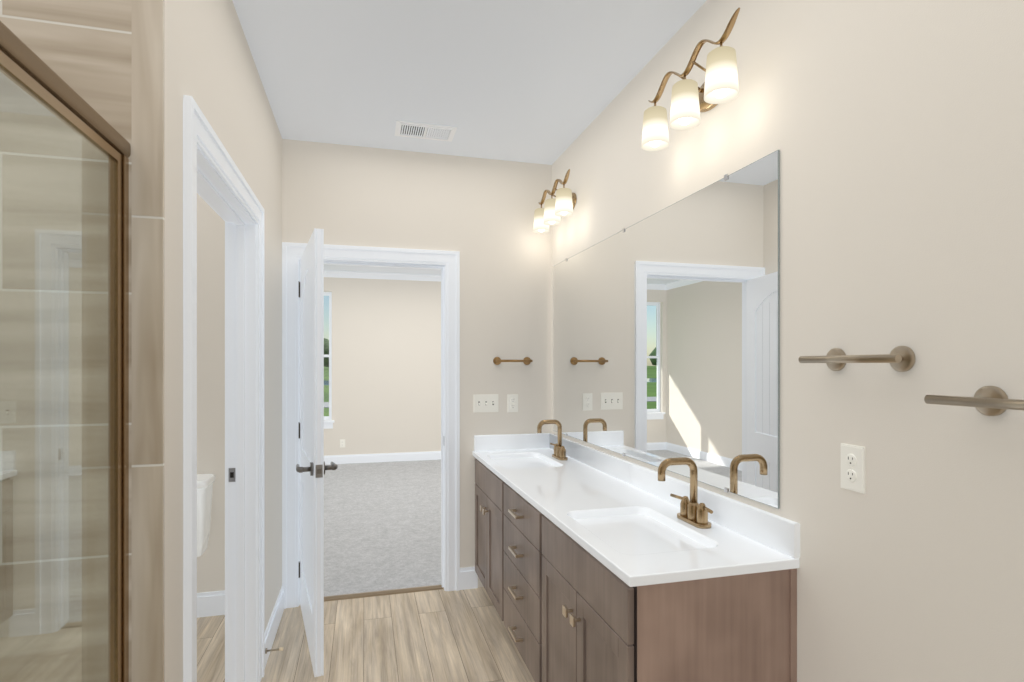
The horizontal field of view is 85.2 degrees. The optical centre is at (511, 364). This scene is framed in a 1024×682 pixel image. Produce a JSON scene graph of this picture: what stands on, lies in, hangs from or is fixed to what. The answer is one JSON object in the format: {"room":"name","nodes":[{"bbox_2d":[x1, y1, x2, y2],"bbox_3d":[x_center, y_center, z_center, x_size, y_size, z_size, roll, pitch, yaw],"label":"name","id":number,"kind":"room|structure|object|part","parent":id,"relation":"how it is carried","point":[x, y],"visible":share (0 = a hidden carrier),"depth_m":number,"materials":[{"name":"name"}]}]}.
{"room":"bathroom","nodes":[
{"label":"bathroom","id":0,"kind":"room"},
{"bbox_2d":[132,0,163,681],"bbox_3d":[-0.860,0.052,1.318,0.065,2.740,0.011,0,0,-15],"label":"wall","id":1,"kind":"structure","parent":0,"point":[147,340],"depth_m":1.31,"materials":[{"name":"tile"}]},
{"bbox_2d":[164,0,283,681],"bbox_3d":[-1.140,0.052,2.271,0.115,2.740,1.975,0,0,-15],"label":"wall","id":2,"kind":"structure","parent":0,"point":[208,58],"depth_m":2.22,"materials":[{"name":"beige paint"}]},
{"bbox_2d":[0,0,131,681],"bbox_3d":[-1.363,0.052,1.184,0.975,2.740,0.010,0,0,-15],"label":"tiled wall","id":3,"kind":"structure","parent":2,"relation":"attached to","point":[82,49],"depth_m":1.27,"materials":[{"name":"beige tile"}]},
{"bbox_2d":[183,95,264,681],"bbox_3d":[-1.066,0.356,1.993,0.156,2.133,1.119,0,0,-15],"label":"door frame","id":4,"kind":"structure","parent":2,"relation":"attached to","point":[214,179],"depth_m":2.43,"materials":[{"name":"white paint"}]},
{"bbox_2d":[229,468,234,481],"bbox_3d":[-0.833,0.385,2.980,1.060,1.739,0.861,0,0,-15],"label":"strike plate","id":5,"kind":"object","parent":4,"relation":"attached to","point":[231,474],"depth_m":2.43,"materials":[{"name":"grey metal"}]},
{"bbox_2d":[265,647,283,653],"bbox_3d":[-1.121,1.347,2.630,0.078,0.024,0.024,0,0,-15],"label":"doorstop","id":6,"kind":"object","parent":2,"relation":"attached to","point":[279,649],"visible":1,"depth_m":2.63,"materials":[{"name":"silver metal"}]},
{"bbox_2d":[197,587,534,681],"bbox_3d":[-0.419,1.447,0.991,2.930,0.050,4.960,0,0,-15],"label":"floor","id":7,"kind":"structure","parent":0,"point":[441,635],"depth_m":2.84,"materials":[{"name":"beige wood"}]},
{"bbox_2d":[197,474,214,556],"bbox_3d":[-1.814,1.018,2.755,0.480,0.804,0.712,0,0,-15],"label":"toilet","id":8,"kind":"object","parent":7,"relation":"on","point":[204,490],"visible":0.04,"depth_m":2.99,"materials":[{"name":"white ceramic"}]},
{"bbox_2d":[324,585,443,601],"bbox_3d":[-0.851,1.414,3.442,0.875,0.016,0.050,0,0,-15],"label":"threshold","id":9,"kind":"object","parent":7,"relation":"on","point":[380,593],"depth_m":3.44,"materials":[{"name":"wood"}]},
{"bbox_2d":[472,420,799,681],"bbox_3d":[0.272,0.871,2.558,0.554,1.098,2.169,0,0,-15],"label":"bathroom vanity","id":10,"kind":"object","parent":7,"relation":"on","point":[593,565],"visible":1,"depth_m":1.82,"materials":[{"name":"brown wood"}]},
{"bbox_2d":[472,448,799,587],"bbox_3d":[0.283,0.615,2.561,0.530,0.129,2.169,0,0,-15],"label":"countertop","id":11,"kind":"structure","parent":10,"relation":"on","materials":[{"name":"white stone"}]},
{"bbox_2d":[537,420,567,460],"bbox_3d":[0.227,0.436,3.258,0.165,0.228,0.248,0,0,-15],"label":"faucet","id":12,"kind":"object","parent":11,"relation":"on","point":[559,454],"depth_m":3.26,"materials":[{"name":"gold metal"}]},
{"bbox_2d":[657,457,713,528],"bbox_3d":[0.580,0.436,1.929,0.165,0.228,0.248,0,0,-15],"label":"faucet","id":13,"kind":"object","parent":11,"relation":"on","point":[692,514],"depth_m":1.93,"materials":[{"name":"gold metal"}]},
{"bbox_3d":[-1.107,1.367,0.295,0.993,0.110,1.840,0,0,-15],"label":"curb","id":14,"kind":"object","parent":7,"relation":"on","visible":0},
{"bbox_2d":[0,21,130,681],"bbox_3d":[-0.675,0.395,0.410,0.040,1.835,1.840,0,0,-15],"label":"shower door frame","id":15,"kind":"structure","parent":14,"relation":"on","point":[21,62],"depth_m":1.26,"materials":[{"name":"beige metal"}]},
{"bbox_2d":[0,67,116,681],"bbox_3d":[-0.675,0.405,0.410,0.019,1.727,1.744,0,0,-15],"label":"glass panel","id":16,"kind":"object","parent":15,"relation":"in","point":[62,419],"depth_m":1.01,"materials":[{"name":"clear glass"}]},
{"bbox_2d":[324,460,440,595],"bbox_3d":[-1.188,1.441,5.885,5.900,0.062,4.895,0,0,-15],"label":"floor","id":17,"kind":"structure","parent":0,"point":[382,526],"depth_m":4.85,"materials":[{"name":"grey carpet"}]},
{"bbox_2d":[284,139,547,586],"bbox_3d":[-0.559,0.052,3.522,5.900,2.740,0.115,0,0,-15],"label":"wall","id":18,"kind":"structure","parent":0,"point":[386,334],"depth_m":3.60,"materials":[{"name":"beige paint"}]},
{"bbox_2d":[324,292,333,428],"bbox_3d":[-3.509,-0.067,7.686,2.026,1.943,0.190,0,0,-15],"label":"window","id":19,"kind":"structure","parent":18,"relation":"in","point":[328,424],"depth_m":7.95,"materials":[{"name":"white paint"}]},
{"bbox_2d":[197,451,477,666],"bbox_3d":[-0.545,1.354,3.466,5.672,0.134,9.582,0,0,-15],"label":"baseboard","id":20,"kind":"structure","parent":18,"relation":"attached to","point":[212,603],"depth_m":3.51,"materials":[{"name":"white paint"}]},
{"bbox_2d":[340,439,344,447],"bbox_3d":[-2.408,1.122,7.923,0.070,0.115,0.009,0,0,-15],"label":"outlet","id":21,"kind":"object","parent":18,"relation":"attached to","point":[342,442],"visible":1,"depth_m":7.92,"materials":[{"name":"white plastic"}]},
{"bbox_2d":[282,242,459,608],"bbox_3d":[-0.852,0.356,3.444,1.044,2.133,0.157,0,0,-15],"label":"door frame","id":22,"kind":"structure","parent":18,"relation":"attached to","point":[448,262],"depth_m":3.39,"materials":[{"name":"white paint"}]},
{"bbox_2d":[296,228,337,676],"bbox_3d":[-1.051,0.398,2.904,0.184,2.025,0.868,0,0,-25],"label":"door","id":23,"kind":"structure","parent":22,"relation":"attached to","point":[312,468],"depth_m":2.59,"materials":[{"name":"white paint"}]},
{"bbox_2d":[324,270,440,281],"bbox_3d":[-1.767,-1.276,8.059,5.670,0.085,0.075,0,0,-15],"label":"crown molding","id":24,"kind":"structure","parent":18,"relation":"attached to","point":[376,275],"depth_m":7.98,"materials":[{"name":"white paint"}]},
{"bbox_2d":[473,394,497,412],"bbox_3d":[-0.165,0.248,3.559,0.162,0.115,0.016,0,0,-15],"label":"light switch","id":25,"kind":"object","parent":18,"relation":"attached to","point":[485,402],"visible":1,"depth_m":3.56,"materials":[{"name":"white plastic"}]},
{"bbox_2d":[507,394,517,411],"bbox_3d":[0.005,0.251,3.608,0.070,0.115,0.009,0,0,-15],"label":"electrical outlet","id":26,"kind":"object","parent":18,"relation":"attached to","point":[512,402],"visible":1,"depth_m":3.60,"materials":[{"name":"white plastic"}]},
{"bbox_2d":[493,357,532,364],"bbox_3d":[0.009,-0.023,3.581,0.252,0.052,0.062,0,0,-15],"label":"towel bar","id":27,"kind":"object","parent":18,"relation":"attached to","point":[525,360],"visible":1,"depth_m":3.57,"materials":[{"name":"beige metal"}]},
{"bbox_2d":[232,0,706,274],"bbox_3d":[-0.550,-1.368,3.488,5.900,0.100,9.855,0,0,-15],"label":"ceiling","id":28,"kind":"structure","parent":0,"point":[546,82],"depth_m":2.46,"materials":[{"name":"white paint"}]},
{"bbox_2d":[395,120,456,141],"bbox_3d":[-0.489,-1.313,3.145,0.330,0.010,0.200,0,0,-15],"label":"ceiling vent","id":29,"kind":"object","parent":28,"relation":"in","point":[423,131],"visible":1,"depth_m":3.13,"materials":[{"name":"white metal"}]},
{"bbox_2d":[548,0,1023,681],"bbox_3d":[0.950,0.052,1.319,0.115,2.740,4.890,0,0,-15],"label":"wall","id":30,"kind":"structure","parent":0,"point":[892,130],"depth_m":1.34,"materials":[{"name":"beige paint"}]},
{"bbox_2d":[533,169,576,232],"bbox_3d":[0.273,-0.953,3.309,0.167,0.235,0.550,0,0,-15],"label":"sconce","id":31,"kind":"object","parent":30,"relation":"attached to","point":[553,210],"visible":1,"depth_m":3.27,"materials":[{"name":"white glass"}]},
{"bbox_3d":[0.185,-0.911,3.517,0.104,0.140,0.104,0,0,-15],"label":"lamp shade","id":32,"kind":"part","parent":31,"relation":"part of","materials":[{"name":"white glass"}]},
{"bbox_3d":[0.238,-0.911,3.319,0.104,0.140,0.104,0,0,-15],"label":"lamp shade","id":33,"kind":"part","parent":31,"relation":"part of","materials":[{"name":"white glass"}]},
{"bbox_3d":[0.291,-0.911,3.121,0.104,0.140,0.104,0,0,-15],"label":"lamp shade","id":34,"kind":"part","parent":31,"relation":"part of","materials":[{"name":"white glass"}]},
{"bbox_2d":[473,432,799,567],"bbox_3d":[0.288,0.565,2.563,0.520,0.229,2.169,0,0,-15],"label":"backsplash","id":35,"kind":"structure","parent":30,"relation":"attached to","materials":[{"name":"white stone"}]},
{"bbox_2d":[553,150,777,507],"bbox_3d":[0.531,-0.105,2.643,0.001,1.067,2.032,0,0,-15],"label":"wall mirror","id":36,"kind":"object","parent":30,"relation":"attached to","point":[665,333],"visible":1,"depth_m":2.14,"materials":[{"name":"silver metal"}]},
{"bbox_2d":[566,174,727,492],"bbox_3d":[0.529,-0.105,2.643,0.003,1.081,1.565,0,0,-15],"label":"clips","id":37,"kind":"object","parent":36,"relation":"attached to","point":[623,230],"visible":0.94,"depth_m":1.90,"materials":[{"name":"silver metal"}]},
{"bbox_2d":[553,150,779,508],"bbox_3d":[0.534,-0.105,2.644,0.006,1.070,2.035,0,0,-15],"label":"mirror back edge","id":38,"kind":"object","parent":36,"relation":"attached to","point":[778,330],"visible":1,"depth_m":1.66,"materials":[{"name":"grey"}]},
{"bbox_2d":[641,8,739,150],"bbox_3d":[0.639,-0.953,1.936,0.167,0.235,0.550,0,0,-15],"label":"sconce","id":39,"kind":"object","parent":30,"relation":"attached to","point":[691,100],"visible":1,"depth_m":1.90,"materials":[{"name":"white glass"}]},
{"bbox_3d":[0.551,-0.893,2.144,0.050,0.116,0.050,0,0,-15],"label":"bulb","id":40,"kind":"part","parent":39,"relation":"part of","materials":[{"name":"white glass"}]},
{"bbox_3d":[0.551,-0.911,2.144,0.104,0.140,0.104,0,0,-15],"label":"lamp shade","id":41,"kind":"part","parent":39,"relation":"part of","materials":[{"name":"white glass"}]},
{"bbox_3d":[0.604,-0.911,1.946,0.104,0.140,0.104,0,0,-15],"label":"lamp shade","id":42,"kind":"part","parent":39,"relation":"part of","materials":[{"name":"white glass"}]},
{"bbox_3d":[0.604,-0.893,1.946,0.050,0.116,0.050,0,0,-15],"label":"bulb","id":43,"kind":"part","parent":39,"relation":"part of","materials":[{"name":"white glass"}]},
{"bbox_3d":[0.656,-0.893,1.748,0.050,0.116,0.050,0,0,-15],"label":"bulb","id":44,"kind":"part","parent":39,"relation":"part of","materials":[{"name":"white glass"}]},
{"bbox_3d":[0.656,-0.911,1.748,0.104,0.140,0.104,0,0,-15],"label":"lamp shade","id":45,"kind":"part","parent":39,"relation":"part of","materials":[{"name":"white glass"}]},
{"bbox_2d":[841,443,864,493],"bbox_3d":[0.861,0.262,1.412,0.009,0.115,0.070,0,0,-15],"label":"outlet","id":46,"kind":"object","parent":30,"relation":"attached to","point":[852,467],"visible":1,"depth_m":1.41,"materials":[{"name":"white plastic"}]},
{"bbox_2d":[798,346,915,371],"bbox_3d":[0.838,-0.013,1.361,0.078,0.060,0.280,0,0,-15],"label":"towel bar","id":47,"kind":"object","parent":30,"relation":"attached to","point":[900,358],"visible":1,"depth_m":1.29,"materials":[{"name":"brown metal"}]},
{"bbox_2d":[924,386,1023,415],"bbox_3d":[0.969,0.072,0.868,0.078,0.060,0.610,0,0,-15],"label":"towel bar","id":48,"kind":"object","parent":30,"relation":"attached to","point":[990,400],"visible":1,"depth_m":1.08,"materials":[{"name":"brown metal"}]},
{"label":"outside","id":49,"kind":"structure","parent":0,"visible":0},
{"bbox_2d":[324,367,328,415],"bbox_3d":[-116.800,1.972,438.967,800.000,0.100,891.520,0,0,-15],"label":"lawn","id":50,"kind":"structure","parent":49,"point":[326,397],"depth_m":41.21,"materials":[{"name":"green plant"}]},
{"bbox_2d":[324,338,328,366],"bbox_3d":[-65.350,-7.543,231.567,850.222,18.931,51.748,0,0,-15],"label":"tree","id":51,"kind":"object","parent":50,"relation":"on","point":[326,350],"depth_m":211.21,"materials":[{"name":"green plant"}]},
{"bbox_2d":[324,381,328,407],"bbox_3d":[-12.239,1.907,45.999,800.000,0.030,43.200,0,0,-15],"label":"road","id":52,"kind":"structure","parent":50,"relation":"on","point":[325,403],"depth_m":27.75,"materials":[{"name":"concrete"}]}
]}

